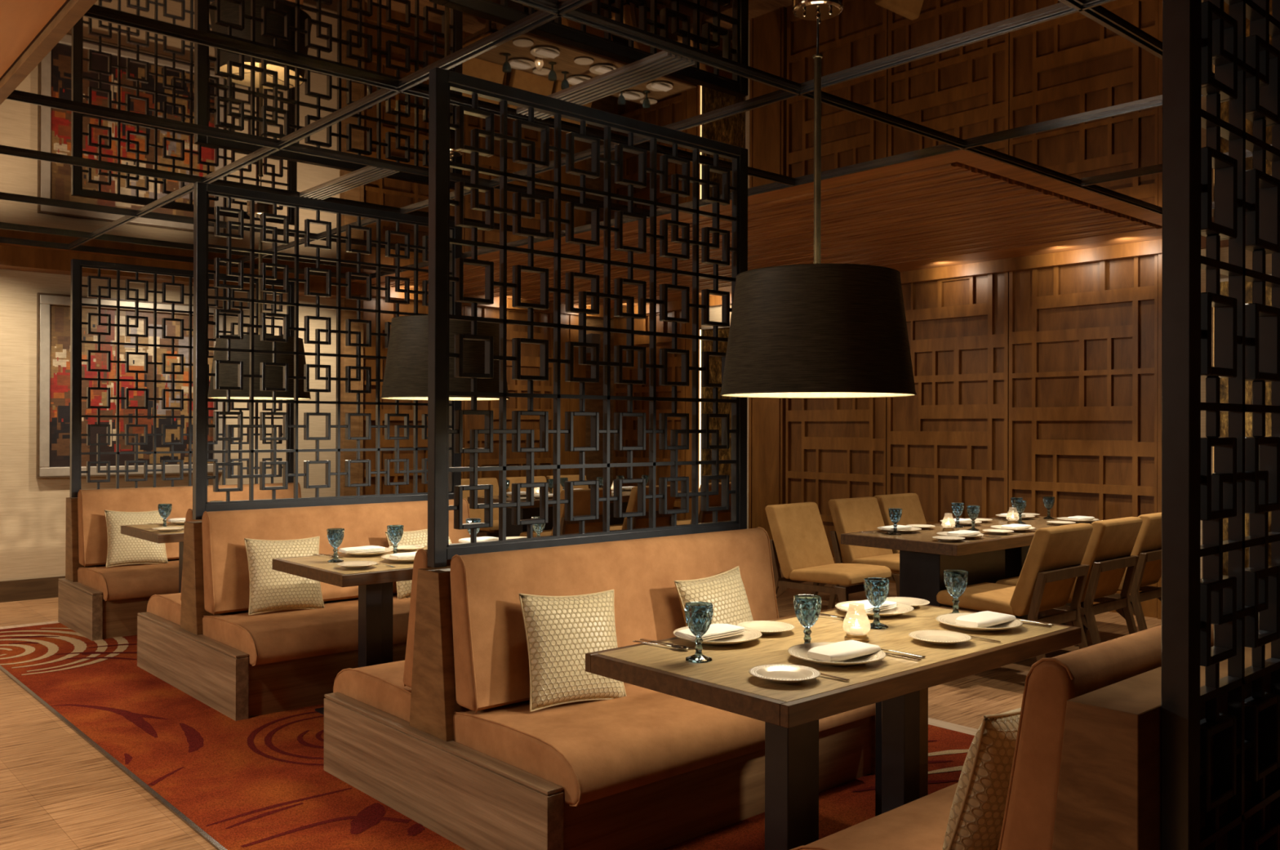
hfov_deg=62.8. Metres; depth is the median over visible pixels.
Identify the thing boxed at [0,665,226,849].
trim
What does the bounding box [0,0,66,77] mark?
ceiling
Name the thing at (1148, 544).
dining chair
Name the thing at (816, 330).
pendant lamp
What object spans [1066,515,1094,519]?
napkin
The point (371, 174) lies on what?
ceiling vent
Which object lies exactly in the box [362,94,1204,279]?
trim
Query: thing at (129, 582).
seat cushion
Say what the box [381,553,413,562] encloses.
dinner plate
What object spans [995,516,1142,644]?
dining chair
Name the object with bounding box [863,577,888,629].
goblet
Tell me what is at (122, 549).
throw pillow
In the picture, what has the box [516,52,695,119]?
ceiling vent
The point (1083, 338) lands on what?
wall panel
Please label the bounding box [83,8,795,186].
ceiling beam
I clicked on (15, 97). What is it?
trim
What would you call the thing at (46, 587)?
baseboard
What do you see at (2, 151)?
trim
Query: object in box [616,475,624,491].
goblet
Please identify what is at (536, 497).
dinner plate
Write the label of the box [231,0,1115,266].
ceiling beam
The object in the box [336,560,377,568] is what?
plate
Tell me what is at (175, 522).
dinner plate
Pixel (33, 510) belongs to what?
wall
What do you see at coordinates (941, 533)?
dinner plate
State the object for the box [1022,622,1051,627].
knife
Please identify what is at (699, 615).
goblet
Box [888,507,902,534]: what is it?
goblet
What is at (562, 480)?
goblet
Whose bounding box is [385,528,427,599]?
throw pillow
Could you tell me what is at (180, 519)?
napkin
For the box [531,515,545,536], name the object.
goblet
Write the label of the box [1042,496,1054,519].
goblet
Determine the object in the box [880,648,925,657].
spoon
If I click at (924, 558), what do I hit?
dining table
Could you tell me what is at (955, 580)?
goblet
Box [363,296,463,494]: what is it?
wall panel
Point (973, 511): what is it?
goblet
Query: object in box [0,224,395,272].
trim
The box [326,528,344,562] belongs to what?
goblet
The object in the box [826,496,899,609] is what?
dining chair
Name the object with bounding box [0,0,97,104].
trim
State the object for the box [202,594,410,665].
seat cushion
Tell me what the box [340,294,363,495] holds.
trim
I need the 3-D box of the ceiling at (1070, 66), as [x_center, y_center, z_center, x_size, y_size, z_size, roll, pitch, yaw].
[1.532,-1.389,5.755,8.060,0.030,12.550,0,0,-42]
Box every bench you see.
[57,482,301,640]
[137,497,470,720]
[324,526,875,849]
[790,623,1271,849]
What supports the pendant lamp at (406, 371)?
hanging from the ceiling at (1070, 66)
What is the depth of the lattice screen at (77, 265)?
7.64 m
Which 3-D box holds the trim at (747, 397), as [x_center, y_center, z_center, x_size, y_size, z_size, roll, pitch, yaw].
[1.126,0.030,10.776,0.070,2.790,0.040,0,0,-42]
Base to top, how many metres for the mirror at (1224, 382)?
2.460 m
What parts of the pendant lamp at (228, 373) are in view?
lamp shade, rod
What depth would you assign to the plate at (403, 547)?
5.51 m
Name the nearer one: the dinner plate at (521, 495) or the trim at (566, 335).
the dinner plate at (521, 495)
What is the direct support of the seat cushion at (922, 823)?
on the bench at (1086, 772)
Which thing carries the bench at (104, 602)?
on the carpet
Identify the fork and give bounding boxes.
[377,563,395,567]
[820,672,849,681]
[970,635,1000,642]
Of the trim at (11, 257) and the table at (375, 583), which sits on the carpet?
the table at (375, 583)
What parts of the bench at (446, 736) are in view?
backrest, backrest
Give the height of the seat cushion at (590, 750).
0.167 m
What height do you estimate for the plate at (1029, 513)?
0.018 m
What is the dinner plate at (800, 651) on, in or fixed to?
on the table at (791, 713)
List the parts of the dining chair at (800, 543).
leg, cross rail, backrest, rail, leg, seat, leg, cross rail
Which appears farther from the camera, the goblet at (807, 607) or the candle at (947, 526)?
the candle at (947, 526)
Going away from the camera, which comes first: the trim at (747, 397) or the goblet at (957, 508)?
the goblet at (957, 508)
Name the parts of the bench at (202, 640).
backrest, backrest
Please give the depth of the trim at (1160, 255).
7.71 m
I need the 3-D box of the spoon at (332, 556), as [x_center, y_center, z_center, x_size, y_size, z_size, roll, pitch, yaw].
[-1.560,0.650,5.212,0.205,0.007,0.037,0,0,39]
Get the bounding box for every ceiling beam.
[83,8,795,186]
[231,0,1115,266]
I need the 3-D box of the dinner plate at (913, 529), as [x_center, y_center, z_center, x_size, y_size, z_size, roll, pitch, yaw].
[1.616,0.655,6.536,0.270,0.024,0.270,0,0,-42]
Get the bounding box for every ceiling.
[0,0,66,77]
[0,0,1271,280]
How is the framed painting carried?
attached to the wall at (33, 510)
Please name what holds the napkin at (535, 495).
on the dinner plate at (536, 497)
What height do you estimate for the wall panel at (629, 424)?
2.775 m
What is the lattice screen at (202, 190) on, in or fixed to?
on the bench at (202, 640)
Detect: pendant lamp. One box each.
[208,204,311,399]
[380,137,509,399]
[720,0,916,398]
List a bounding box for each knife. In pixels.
[639,638,693,649]
[819,613,860,620]
[885,653,921,661]
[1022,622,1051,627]
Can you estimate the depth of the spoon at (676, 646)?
3.08 m
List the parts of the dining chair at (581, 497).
seat, leg, backrest, rail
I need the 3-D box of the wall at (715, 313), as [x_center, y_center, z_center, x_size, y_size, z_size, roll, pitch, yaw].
[3.818,0.007,7.864,0.130,2.840,12.650,0,0,-42]
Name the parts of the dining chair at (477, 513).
rail, leg, seat, cross rail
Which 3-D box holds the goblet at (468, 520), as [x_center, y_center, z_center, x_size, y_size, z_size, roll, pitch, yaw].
[-0.888,0.579,5.588,0.081,0.157,0.081,0,0,37]
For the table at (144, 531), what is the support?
on the carpet
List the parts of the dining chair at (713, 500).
seat, leg, backrest, rail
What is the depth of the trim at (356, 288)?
11.10 m
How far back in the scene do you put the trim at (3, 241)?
8.47 m
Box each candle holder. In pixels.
[844,619,868,642]
[942,521,954,531]
[1007,514,1018,524]
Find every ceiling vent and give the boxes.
[299,166,399,199]
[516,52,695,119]
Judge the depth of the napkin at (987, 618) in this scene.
3.38 m
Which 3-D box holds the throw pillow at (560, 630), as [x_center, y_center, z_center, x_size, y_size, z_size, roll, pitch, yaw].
[-0.236,0.795,3.737,0.424,0.408,0.174,0,0,-36]
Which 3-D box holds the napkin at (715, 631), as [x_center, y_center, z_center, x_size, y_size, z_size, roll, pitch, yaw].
[0.214,0.630,3.189,0.220,0.022,0.112,0,0,-42]
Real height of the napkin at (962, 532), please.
0.022 m
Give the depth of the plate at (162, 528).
6.45 m
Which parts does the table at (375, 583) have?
plate, edge frame, leg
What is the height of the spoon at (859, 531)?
0.007 m
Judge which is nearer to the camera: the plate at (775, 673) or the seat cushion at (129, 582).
the plate at (775, 673)
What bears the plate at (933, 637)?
on the table at (791, 713)
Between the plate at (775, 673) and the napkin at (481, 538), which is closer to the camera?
the plate at (775, 673)
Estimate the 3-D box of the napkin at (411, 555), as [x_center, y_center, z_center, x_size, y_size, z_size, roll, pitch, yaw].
[-1.091,0.630,5.070,0.220,0.022,0.112,0,0,-42]
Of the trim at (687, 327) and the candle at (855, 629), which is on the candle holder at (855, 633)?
the candle at (855, 629)
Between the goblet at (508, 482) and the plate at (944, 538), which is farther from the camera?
the goblet at (508, 482)
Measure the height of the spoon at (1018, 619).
0.007 m
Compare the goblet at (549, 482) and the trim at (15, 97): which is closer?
the trim at (15, 97)
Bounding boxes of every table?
[120,522,184,592]
[272,546,427,715]
[467,489,691,537]
[585,604,1081,849]
[840,515,1101,629]
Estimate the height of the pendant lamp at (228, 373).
1.215 m
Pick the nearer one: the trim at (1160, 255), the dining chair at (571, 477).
the trim at (1160, 255)
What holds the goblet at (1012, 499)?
on the dining table at (924, 558)
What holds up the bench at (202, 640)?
on the carpet
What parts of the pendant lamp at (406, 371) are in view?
lamp shade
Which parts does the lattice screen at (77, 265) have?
post, square frame, square frame, square frame, square frame, square frame, square frame, square frame, square frame, square frame, square frame, square frame, square frame, square frame, square frame, square frame, square frame, square frame, square frame, rail, square frame, square frame, square frame, square frame, square frame, square frame, square frame, square frame, square frame, square frame, square frame, square frame, square frame, square frame, square frame, post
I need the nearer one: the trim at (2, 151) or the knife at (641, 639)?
the knife at (641, 639)
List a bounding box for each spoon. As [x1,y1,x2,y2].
[313,554,339,557]
[632,640,688,649]
[818,614,856,620]
[858,531,888,533]
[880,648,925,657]
[1017,618,1053,625]
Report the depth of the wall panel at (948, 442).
9.02 m
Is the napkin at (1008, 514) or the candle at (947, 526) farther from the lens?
the napkin at (1008, 514)
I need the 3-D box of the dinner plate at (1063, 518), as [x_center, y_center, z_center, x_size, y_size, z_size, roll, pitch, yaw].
[3.032,0.661,7.263,0.270,0.024,0.270,0,0,-42]
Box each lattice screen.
[69,258,293,497]
[192,182,462,519]
[427,66,747,568]
[1160,0,1279,849]
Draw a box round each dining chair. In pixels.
[461,477,498,537]
[506,475,546,494]
[519,488,611,537]
[546,474,588,492]
[609,484,675,530]
[668,481,731,524]
[764,502,891,602]
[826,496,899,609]
[874,493,926,553]
[936,523,1093,661]
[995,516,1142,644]
[1046,511,1161,633]
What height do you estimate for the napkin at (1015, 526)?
0.022 m
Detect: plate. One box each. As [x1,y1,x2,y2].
[151,526,184,531]
[167,520,184,524]
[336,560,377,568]
[338,547,393,556]
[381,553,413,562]
[388,544,424,551]
[506,493,534,496]
[506,536,527,538]
[533,496,552,498]
[673,626,761,645]
[736,620,795,634]
[748,663,820,683]
[787,641,885,666]
[835,600,914,617]
[877,526,921,533]
[885,596,929,607]
[906,524,935,528]
[908,630,971,644]
[932,535,965,541]
[935,613,1022,631]
[936,531,983,538]
[940,520,982,525]
[967,518,992,522]
[982,528,1013,533]
[990,524,1035,531]
[995,514,1035,519]
[1022,512,1039,515]
[1046,520,1075,524]
[1057,516,1098,523]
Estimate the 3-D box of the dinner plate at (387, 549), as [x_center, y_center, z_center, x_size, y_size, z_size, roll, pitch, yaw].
[-1.386,0.644,5.304,0.270,0.024,0.270,0,0,-42]
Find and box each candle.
[849,619,862,634]
[945,521,951,528]
[1009,514,1015,520]
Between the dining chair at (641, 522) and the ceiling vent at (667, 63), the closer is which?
the ceiling vent at (667, 63)
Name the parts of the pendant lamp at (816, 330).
cord, rod, lamp shade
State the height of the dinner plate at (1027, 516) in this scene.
0.024 m
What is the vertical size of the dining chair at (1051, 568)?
0.872 m
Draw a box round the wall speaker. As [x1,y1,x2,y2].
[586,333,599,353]
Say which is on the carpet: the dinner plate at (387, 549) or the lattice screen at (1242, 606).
the lattice screen at (1242, 606)
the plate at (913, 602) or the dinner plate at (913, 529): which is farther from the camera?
the dinner plate at (913, 529)
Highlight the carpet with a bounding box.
[0,622,974,849]
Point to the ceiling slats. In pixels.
(962, 206)
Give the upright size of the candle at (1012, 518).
0.044 m
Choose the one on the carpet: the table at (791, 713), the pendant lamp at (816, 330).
the table at (791, 713)
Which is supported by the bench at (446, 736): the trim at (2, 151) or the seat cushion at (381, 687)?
the seat cushion at (381, 687)
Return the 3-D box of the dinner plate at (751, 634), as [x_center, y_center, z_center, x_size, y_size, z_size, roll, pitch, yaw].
[0.236,0.644,3.193,0.270,0.024,0.270,0,0,-42]
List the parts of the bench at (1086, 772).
backrest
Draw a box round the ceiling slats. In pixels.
[351,149,1162,308]
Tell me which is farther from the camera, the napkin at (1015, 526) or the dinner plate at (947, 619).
the napkin at (1015, 526)
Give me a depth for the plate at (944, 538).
6.04 m
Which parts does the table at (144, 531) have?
edge frame, leg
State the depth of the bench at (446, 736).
3.65 m
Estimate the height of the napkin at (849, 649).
0.022 m
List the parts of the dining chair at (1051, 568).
cross rail, seat, leg, backrest, rail, cross rail, rail, leg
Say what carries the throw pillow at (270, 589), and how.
on the bench at (202, 640)
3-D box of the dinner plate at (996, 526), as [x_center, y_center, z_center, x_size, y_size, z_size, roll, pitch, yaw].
[2.359,0.658,6.635,0.270,0.024,0.270,0,0,-42]
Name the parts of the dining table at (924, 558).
edge frame, edge frame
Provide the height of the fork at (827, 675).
0.006 m
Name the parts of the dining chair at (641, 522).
seat, leg, rail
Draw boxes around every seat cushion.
[77,560,178,600]
[146,592,181,625]
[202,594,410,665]
[333,660,411,722]
[453,682,875,804]
[799,782,958,849]
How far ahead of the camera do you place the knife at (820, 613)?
3.60 m
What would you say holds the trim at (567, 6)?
attached to the ceiling at (1070, 66)
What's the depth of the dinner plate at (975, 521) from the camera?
6.97 m
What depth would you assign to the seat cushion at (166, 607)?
5.92 m
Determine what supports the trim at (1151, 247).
attached to the wall at (715, 313)
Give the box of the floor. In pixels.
[0,568,1161,849]
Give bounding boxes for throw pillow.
[104,510,168,567]
[244,536,324,615]
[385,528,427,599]
[518,589,626,711]
[673,565,753,626]
[942,707,1021,849]
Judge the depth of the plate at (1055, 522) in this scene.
7.05 m
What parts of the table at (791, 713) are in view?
leg, edge frame, leg, leg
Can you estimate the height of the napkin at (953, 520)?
0.022 m
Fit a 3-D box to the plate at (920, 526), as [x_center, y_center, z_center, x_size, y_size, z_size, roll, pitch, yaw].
[1.805,0.656,6.745,0.184,0.018,0.184,0,0,-42]
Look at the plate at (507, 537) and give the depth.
5.98 m
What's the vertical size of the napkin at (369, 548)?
0.022 m
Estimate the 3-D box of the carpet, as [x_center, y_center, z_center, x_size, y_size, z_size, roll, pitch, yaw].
[0.130,1.404,3.970,3.110,0.009,10.750,0,0,-42]
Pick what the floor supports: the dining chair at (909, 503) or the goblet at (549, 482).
the dining chair at (909, 503)
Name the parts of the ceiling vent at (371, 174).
blade, blade, blade, blade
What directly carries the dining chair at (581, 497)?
on the floor
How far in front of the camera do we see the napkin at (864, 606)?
3.62 m
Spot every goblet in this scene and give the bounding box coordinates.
[157,503,172,526]
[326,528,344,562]
[386,524,403,553]
[466,518,480,533]
[506,480,510,497]
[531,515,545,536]
[546,479,552,493]
[560,477,568,493]
[595,476,603,488]
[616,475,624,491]
[641,475,648,485]
[684,601,713,662]
[793,594,821,643]
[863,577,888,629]
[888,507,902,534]
[943,569,968,613]
[951,502,964,527]
[966,505,979,530]
[1010,497,1022,519]
[1013,500,1026,524]
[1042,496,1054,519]
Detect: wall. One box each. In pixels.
[0,268,610,581]
[610,246,1271,489]
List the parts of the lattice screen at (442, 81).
post, square frame, square frame, square frame, square frame, square frame, square frame, square frame, square frame, square frame, square frame, square frame, square frame, square frame, square frame, square frame, square frame, square frame, square frame, rail, rail, square frame, square frame, square frame, square frame, square frame, square frame, square frame, square frame, square frame, square frame, square frame, square frame, square frame, square frame, square frame, square frame, square frame, square frame, post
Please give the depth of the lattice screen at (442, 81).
4.14 m
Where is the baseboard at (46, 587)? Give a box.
[0,575,77,602]
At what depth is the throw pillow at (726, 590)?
4.21 m
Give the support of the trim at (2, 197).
attached to the ceiling at (1070, 66)
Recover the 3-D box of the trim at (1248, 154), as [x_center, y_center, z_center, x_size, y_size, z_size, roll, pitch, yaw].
[4.411,-1.359,3.775,0.046,0.022,5.760,0,0,-42]
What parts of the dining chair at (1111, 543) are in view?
seat, leg, rail, leg, rail, backrest, cross rail, rail, leg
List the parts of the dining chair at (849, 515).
leg, backrest, seat, rail, leg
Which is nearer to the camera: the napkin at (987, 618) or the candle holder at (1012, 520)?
the napkin at (987, 618)
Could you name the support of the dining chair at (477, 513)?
on the floor
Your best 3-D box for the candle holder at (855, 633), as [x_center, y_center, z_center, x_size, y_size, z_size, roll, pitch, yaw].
[0.660,0.602,3.196,0.085,0.112,0.085,0,0,-42]
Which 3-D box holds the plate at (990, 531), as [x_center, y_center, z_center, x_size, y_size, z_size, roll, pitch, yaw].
[2.199,0.656,6.439,0.184,0.018,0.184,0,0,-42]
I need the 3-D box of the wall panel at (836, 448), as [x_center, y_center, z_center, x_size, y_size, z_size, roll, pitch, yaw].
[1.856,0.038,9.979,0.042,2.775,1.182,0,0,-42]
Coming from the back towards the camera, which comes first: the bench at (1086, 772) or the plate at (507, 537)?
the plate at (507, 537)
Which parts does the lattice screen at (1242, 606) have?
post, square frame, square frame, square frame, square frame, square frame, square frame, square frame, square frame, square frame, square frame, square frame, square frame, square frame, square frame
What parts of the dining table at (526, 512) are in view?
edge frame, edge frame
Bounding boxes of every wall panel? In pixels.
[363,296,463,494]
[463,305,553,537]
[613,311,683,519]
[785,396,887,563]
[886,271,1008,582]
[1008,254,1158,617]
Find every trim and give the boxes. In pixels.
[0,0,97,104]
[0,148,553,238]
[0,195,462,257]
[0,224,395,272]
[0,239,363,279]
[0,244,346,298]
[0,620,977,735]
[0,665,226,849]
[5,93,649,217]
[66,0,593,249]
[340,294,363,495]
[351,282,617,319]
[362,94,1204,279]
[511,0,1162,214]
[560,313,586,475]
[611,235,1228,318]
[682,308,701,519]
[746,397,748,528]
[748,397,786,568]
[1057,0,1214,78]
[1080,151,1252,186]
[1157,253,1162,619]
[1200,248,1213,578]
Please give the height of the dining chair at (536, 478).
0.872 m
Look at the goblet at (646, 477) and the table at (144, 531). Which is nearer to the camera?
the table at (144, 531)
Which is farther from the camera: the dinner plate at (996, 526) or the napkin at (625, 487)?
the napkin at (625, 487)
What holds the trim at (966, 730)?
on the floor
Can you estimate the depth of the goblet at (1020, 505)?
7.11 m
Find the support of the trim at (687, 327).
attached to the wall at (715, 313)
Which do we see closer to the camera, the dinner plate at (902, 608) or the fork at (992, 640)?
the fork at (992, 640)
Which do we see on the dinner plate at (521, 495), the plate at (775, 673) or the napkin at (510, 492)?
the napkin at (510, 492)
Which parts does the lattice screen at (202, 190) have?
post, square frame, square frame, square frame, square frame, square frame, square frame, square frame, square frame, square frame, square frame, square frame, square frame, square frame, square frame, square frame, square frame, square frame, square frame, rail, rail, square frame, square frame, square frame, square frame, square frame, square frame, square frame, square frame, square frame, square frame, square frame, square frame, square frame, square frame, square frame, square frame, post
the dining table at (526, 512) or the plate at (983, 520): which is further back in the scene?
the dining table at (526, 512)
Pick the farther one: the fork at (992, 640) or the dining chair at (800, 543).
the dining chair at (800, 543)
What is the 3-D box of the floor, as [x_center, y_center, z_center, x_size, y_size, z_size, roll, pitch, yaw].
[-0.369,1.457,4.161,13.000,0.100,12.700,0,0,-42]
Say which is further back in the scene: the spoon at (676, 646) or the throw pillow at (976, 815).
the spoon at (676, 646)
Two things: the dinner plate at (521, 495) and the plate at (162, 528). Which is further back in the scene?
the dinner plate at (521, 495)
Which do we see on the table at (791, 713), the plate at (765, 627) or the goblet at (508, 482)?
the plate at (765, 627)
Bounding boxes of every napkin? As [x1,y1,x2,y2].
[168,517,185,521]
[338,545,385,554]
[389,551,416,559]
[458,536,498,542]
[506,491,526,493]
[533,493,552,496]
[622,486,632,488]
[675,623,745,642]
[807,640,880,662]
[838,599,896,614]
[879,524,911,531]
[942,518,972,524]
[946,529,980,536]
[955,610,1016,627]
[998,512,1025,517]
[1000,523,1031,528]
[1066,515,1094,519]
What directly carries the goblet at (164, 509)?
on the table at (144, 531)
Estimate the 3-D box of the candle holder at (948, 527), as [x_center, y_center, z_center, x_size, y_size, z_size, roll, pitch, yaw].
[1.941,0.612,6.598,0.085,0.112,0.085,0,0,-42]
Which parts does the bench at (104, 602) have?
backrest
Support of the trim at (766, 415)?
attached to the wall at (715, 313)
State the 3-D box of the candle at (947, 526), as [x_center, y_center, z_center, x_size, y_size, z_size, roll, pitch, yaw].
[1.941,0.624,6.598,0.039,0.044,0.039,0,0,-42]
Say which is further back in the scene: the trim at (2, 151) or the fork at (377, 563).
the trim at (2, 151)
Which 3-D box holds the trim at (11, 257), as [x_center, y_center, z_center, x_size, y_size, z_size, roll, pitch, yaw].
[-6.048,-1.326,7.234,8.600,0.175,0.250,0,0,-42]
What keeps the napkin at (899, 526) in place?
on the dinner plate at (913, 529)
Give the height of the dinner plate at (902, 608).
0.024 m
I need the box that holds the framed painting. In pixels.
[35,292,222,478]
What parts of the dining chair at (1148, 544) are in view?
leg, rail, leg, backrest, rail, cross rail, rail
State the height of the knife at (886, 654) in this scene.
0.005 m
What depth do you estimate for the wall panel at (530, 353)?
11.57 m
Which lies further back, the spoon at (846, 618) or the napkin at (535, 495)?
the napkin at (535, 495)

